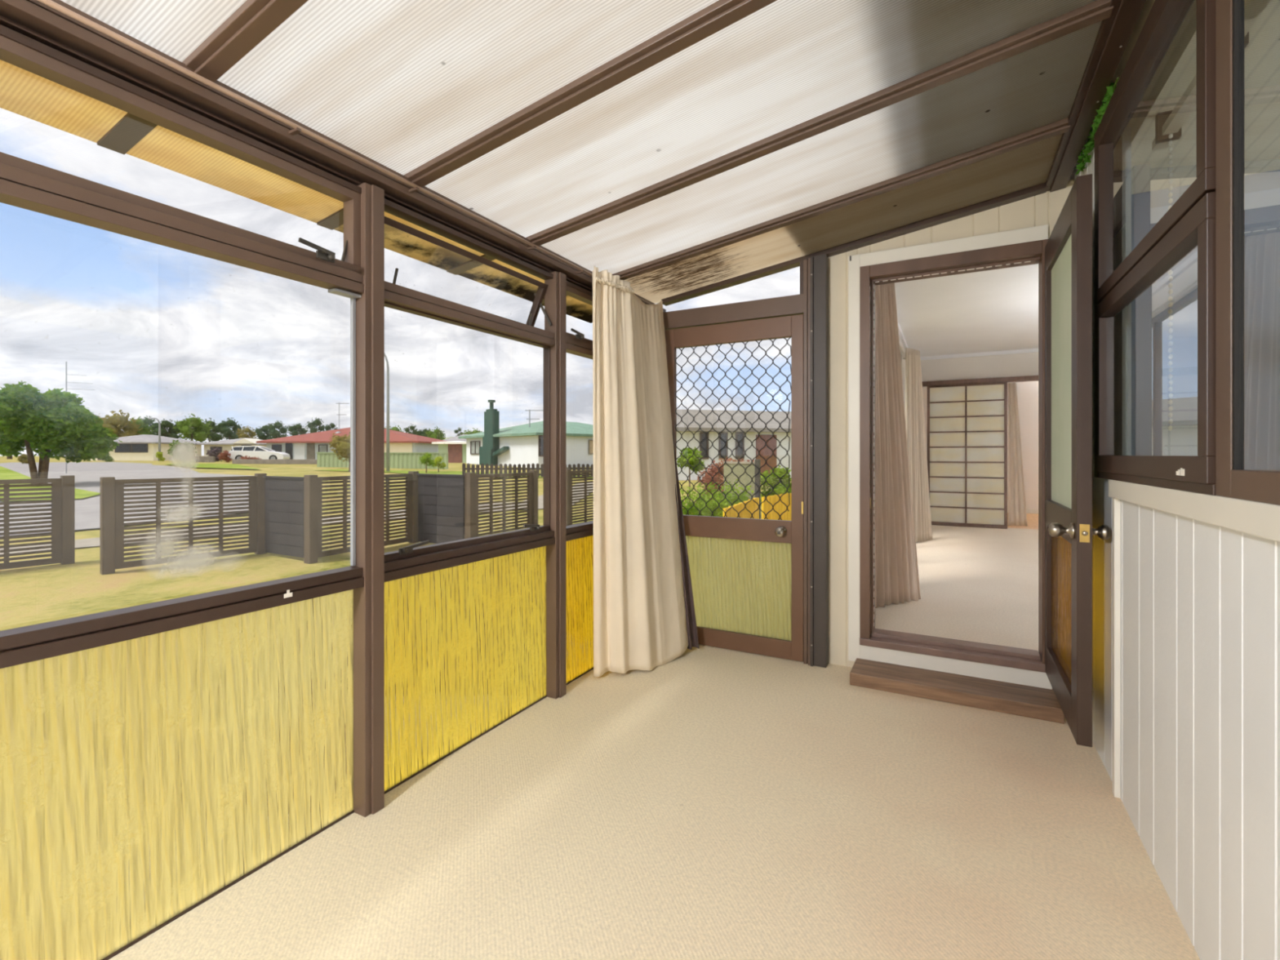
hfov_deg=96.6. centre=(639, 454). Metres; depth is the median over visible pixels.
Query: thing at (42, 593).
ground
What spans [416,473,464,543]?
fence
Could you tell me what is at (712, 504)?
hedge
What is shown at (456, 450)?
shed
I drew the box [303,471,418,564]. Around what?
fence
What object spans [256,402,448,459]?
house
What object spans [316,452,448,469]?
metal fence
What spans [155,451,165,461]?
bush
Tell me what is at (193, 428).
tree
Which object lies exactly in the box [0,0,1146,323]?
ceiling
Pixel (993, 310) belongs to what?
ceiling
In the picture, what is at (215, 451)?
bush
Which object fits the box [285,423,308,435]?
tree
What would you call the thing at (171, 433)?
tree
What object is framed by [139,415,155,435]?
tree
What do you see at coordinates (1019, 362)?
wall
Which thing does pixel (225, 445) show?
house
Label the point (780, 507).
fence
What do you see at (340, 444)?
magnolia tree
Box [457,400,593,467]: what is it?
house
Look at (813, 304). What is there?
door frame
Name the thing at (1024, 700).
step
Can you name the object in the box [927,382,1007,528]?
shoji panel
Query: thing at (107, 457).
bush
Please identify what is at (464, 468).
picket fence
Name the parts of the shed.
shed door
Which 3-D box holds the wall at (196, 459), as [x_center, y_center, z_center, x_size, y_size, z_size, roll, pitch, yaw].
[-39.691,0.424,52.000,1.822,0.550,0.240,0,0,0]
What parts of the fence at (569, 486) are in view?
post, slat panel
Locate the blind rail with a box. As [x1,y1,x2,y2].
[1151,0,1270,431]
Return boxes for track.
[921,375,1038,386]
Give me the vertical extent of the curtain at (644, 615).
2.186 m
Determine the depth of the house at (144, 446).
66.45 m
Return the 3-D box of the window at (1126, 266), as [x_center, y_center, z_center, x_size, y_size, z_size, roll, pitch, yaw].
[1.517,-0.575,1.698,0.080,1.324,1.133,0,0,29]
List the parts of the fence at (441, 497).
cap rail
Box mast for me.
[66,361,95,473]
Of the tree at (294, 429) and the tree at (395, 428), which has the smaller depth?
the tree at (395, 428)
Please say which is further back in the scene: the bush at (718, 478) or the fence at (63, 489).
the bush at (718, 478)
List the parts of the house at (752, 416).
pane, pane, pane, door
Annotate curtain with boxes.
[592,266,699,676]
[875,282,920,608]
[905,347,932,542]
[1008,382,1027,526]
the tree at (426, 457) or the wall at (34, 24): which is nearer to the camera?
the wall at (34, 24)
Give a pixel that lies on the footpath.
(91, 542)
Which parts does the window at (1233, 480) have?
frame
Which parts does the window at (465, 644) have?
amber pane, sash frame, sash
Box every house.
[90,434,201,460]
[196,437,266,460]
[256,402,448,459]
[443,434,468,441]
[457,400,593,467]
[676,409,791,479]
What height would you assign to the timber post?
1.450 m
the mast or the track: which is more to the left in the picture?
the mast
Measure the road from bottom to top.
0.689 m
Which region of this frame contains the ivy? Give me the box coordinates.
[1075,77,1119,175]
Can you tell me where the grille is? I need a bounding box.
[675,336,791,519]
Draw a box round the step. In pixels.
[849,657,1064,724]
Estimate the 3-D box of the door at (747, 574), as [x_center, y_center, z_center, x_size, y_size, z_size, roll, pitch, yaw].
[0.534,0.193,3.485,0.905,2.002,0.112,0,0,29]
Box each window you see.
[0,35,360,959]
[384,216,551,791]
[565,284,593,683]
[800,261,803,293]
[1093,0,1216,495]
[1215,0,1279,505]
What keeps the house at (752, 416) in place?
on the ground
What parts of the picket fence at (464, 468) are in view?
rail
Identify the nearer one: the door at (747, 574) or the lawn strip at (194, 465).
the door at (747, 574)
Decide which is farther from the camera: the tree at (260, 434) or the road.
the tree at (260, 434)
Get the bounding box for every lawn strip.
[166,462,260,469]
[321,469,593,478]
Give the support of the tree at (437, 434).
on the ground
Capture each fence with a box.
[0,475,75,569]
[99,473,266,574]
[262,475,303,557]
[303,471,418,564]
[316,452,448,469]
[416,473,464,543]
[462,462,593,476]
[464,470,537,538]
[565,469,593,525]
[723,461,755,499]
[723,497,759,519]
[761,493,791,520]
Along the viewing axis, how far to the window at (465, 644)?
2.33 m
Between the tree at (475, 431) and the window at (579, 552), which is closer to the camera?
the window at (579, 552)
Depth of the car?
51.23 m
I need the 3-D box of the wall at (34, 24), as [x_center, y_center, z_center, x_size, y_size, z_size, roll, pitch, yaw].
[-1.512,0.104,0.843,0.082,2.192,6.635,0,0,29]
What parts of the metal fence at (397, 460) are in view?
rail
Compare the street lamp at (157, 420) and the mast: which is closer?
the mast
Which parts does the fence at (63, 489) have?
slat panel, post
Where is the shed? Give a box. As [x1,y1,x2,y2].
[431,440,466,462]
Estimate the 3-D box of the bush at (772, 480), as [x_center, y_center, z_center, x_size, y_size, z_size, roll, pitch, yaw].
[3.154,0.807,13.028,1.015,1.137,0.993,0,0,29]
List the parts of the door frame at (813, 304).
strike plate, plate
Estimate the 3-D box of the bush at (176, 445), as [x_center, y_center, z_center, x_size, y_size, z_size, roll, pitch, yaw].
[-44.999,-0.309,56.127,2.284,2.342,2.546,0,0,-33]
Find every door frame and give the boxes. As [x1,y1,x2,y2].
[662,253,828,667]
[848,223,1070,688]
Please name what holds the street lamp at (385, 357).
on the lawn strip at (390, 471)
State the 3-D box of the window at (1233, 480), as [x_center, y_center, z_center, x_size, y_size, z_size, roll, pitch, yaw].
[0.867,-0.575,0.490,0.066,1.324,1.610,0,0,29]
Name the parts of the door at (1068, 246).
knob, frosted pane, amber pane, latch plate, knob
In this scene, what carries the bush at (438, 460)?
on the lawn strip at (390, 471)
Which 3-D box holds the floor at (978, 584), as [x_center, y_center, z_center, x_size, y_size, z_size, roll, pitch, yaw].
[5.014,1.155,6.094,4.220,0.290,8.500,0,0,29]
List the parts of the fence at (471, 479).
post, slat panel, post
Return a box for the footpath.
[0,482,593,554]
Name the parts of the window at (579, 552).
sash, amber pane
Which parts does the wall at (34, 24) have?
sill rail, rail, head rail, post, rail, sill rail, post, sill rail, rail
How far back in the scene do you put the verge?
17.60 m
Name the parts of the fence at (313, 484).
post, slat panel, post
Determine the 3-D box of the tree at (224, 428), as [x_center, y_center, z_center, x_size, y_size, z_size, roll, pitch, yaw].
[-80.689,-3.245,112.043,5.388,8.088,4.959,0,0,29]
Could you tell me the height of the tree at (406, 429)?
6.736 m
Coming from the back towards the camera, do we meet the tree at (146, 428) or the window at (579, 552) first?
the tree at (146, 428)
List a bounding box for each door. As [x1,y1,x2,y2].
[664,314,803,662]
[1044,173,1110,747]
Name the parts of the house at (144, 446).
pane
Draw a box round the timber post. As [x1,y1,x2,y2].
[755,459,760,519]
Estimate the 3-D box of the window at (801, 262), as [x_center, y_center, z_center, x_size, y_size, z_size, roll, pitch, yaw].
[0.554,-1.020,3.524,0.913,0.189,0.050,0,0,29]
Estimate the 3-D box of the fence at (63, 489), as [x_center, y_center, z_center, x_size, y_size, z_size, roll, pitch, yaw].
[-8.217,0.940,6.865,0.120,1.320,2.030,0,0,35]
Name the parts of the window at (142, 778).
amber pane, sash, clear pane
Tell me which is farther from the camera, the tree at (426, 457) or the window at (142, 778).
the tree at (426, 457)
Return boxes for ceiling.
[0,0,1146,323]
[894,263,1038,356]
[1144,0,1279,191]
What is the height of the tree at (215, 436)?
8.266 m
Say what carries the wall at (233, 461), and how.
on the ground
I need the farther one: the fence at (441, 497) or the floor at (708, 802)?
the fence at (441, 497)
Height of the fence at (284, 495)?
1.125 m
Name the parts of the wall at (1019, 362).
cornice, skirting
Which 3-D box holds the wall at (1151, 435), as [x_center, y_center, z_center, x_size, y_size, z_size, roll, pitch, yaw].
[1.898,-0.050,-1.010,3.100,2.700,6.840,0,0,29]
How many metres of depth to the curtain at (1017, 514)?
7.94 m
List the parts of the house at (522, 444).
pane, pane, pane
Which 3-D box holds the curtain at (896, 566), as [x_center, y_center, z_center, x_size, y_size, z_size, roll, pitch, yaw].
[1.699,-0.098,3.884,0.519,2.205,0.139,0,0,-29]
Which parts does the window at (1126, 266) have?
pane, pane, sash, sash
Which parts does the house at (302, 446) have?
pane, door, sliding door, brick panel, pane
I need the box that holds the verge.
[0,466,99,501]
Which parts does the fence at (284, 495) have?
cap rail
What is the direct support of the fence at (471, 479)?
on the ground
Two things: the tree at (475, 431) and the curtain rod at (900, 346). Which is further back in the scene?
the tree at (475, 431)
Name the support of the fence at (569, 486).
on the ground
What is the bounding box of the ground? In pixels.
[0,455,791,631]
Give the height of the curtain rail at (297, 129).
0.018 m
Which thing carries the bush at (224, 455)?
on the ground
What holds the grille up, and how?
attached to the door at (747, 574)
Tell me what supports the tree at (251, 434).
on the ground
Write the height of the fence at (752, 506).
1.054 m
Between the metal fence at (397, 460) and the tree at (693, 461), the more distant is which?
the metal fence at (397, 460)
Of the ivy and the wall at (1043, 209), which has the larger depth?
the wall at (1043, 209)
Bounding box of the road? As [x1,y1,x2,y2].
[0,462,250,536]
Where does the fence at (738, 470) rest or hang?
on the ground
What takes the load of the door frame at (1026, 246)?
attached to the wall at (1043, 209)
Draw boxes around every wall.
[0,0,654,959]
[193,456,215,462]
[231,459,316,464]
[828,168,1074,672]
[897,322,1038,514]
[898,335,905,413]
[1074,0,1279,959]
[1131,169,1279,470]
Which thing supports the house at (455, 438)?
on the ground
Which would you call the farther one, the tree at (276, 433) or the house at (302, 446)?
the tree at (276, 433)
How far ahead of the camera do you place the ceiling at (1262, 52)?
1.92 m
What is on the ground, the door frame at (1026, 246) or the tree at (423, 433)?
the tree at (423, 433)
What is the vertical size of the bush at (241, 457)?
0.773 m
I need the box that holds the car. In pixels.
[226,445,290,459]
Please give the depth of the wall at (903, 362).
7.12 m
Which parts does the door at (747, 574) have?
amber pane, knob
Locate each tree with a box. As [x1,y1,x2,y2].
[0,380,122,484]
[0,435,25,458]
[95,409,142,437]
[130,416,154,435]
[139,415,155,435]
[146,418,182,439]
[172,413,213,442]
[203,417,226,441]
[215,417,244,439]
[235,425,257,438]
[253,424,272,439]
[265,420,290,439]
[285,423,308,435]
[305,417,327,433]
[324,422,337,431]
[328,431,350,471]
[384,425,403,431]
[404,423,419,435]
[415,427,433,436]
[425,426,445,439]
[454,427,463,436]
[460,427,482,434]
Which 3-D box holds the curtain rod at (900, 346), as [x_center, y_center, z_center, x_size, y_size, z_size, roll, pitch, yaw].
[2.393,-1.167,5.329,0.147,0.104,4.150,0,0,29]
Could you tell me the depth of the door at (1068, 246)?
2.14 m
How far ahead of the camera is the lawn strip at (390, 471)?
30.78 m
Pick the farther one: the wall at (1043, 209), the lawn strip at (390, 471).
the lawn strip at (390, 471)
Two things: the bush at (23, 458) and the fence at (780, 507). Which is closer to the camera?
the fence at (780, 507)
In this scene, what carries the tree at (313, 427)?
on the ground
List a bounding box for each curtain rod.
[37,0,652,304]
[899,342,905,359]
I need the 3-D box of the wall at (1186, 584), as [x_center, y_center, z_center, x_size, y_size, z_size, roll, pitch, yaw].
[0.503,-0.150,-0.217,0.108,2.900,6.700,0,0,29]
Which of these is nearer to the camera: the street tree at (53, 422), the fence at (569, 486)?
the fence at (569, 486)
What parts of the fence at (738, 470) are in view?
cap rail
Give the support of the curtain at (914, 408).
hanging from the curtain rod at (900, 346)
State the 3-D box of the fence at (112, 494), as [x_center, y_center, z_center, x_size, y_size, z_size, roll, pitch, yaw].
[-6.148,0.940,7.811,0.120,1.320,1.816,0,0,36]
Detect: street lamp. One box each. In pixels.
[148,417,160,461]
[384,353,389,471]
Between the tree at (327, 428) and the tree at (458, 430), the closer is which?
the tree at (458, 430)
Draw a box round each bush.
[17,453,28,463]
[99,453,114,462]
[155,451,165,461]
[167,440,196,461]
[205,445,222,461]
[217,450,232,462]
[239,455,262,459]
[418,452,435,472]
[432,455,447,471]
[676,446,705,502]
[697,457,761,499]
[760,465,791,502]
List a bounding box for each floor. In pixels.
[108,644,1199,959]
[875,512,1038,650]
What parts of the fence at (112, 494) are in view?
post, slat panel, post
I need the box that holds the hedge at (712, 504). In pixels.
[680,479,753,516]
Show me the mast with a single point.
(66, 362)
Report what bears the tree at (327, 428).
on the ground
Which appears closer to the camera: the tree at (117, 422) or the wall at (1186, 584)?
the wall at (1186, 584)

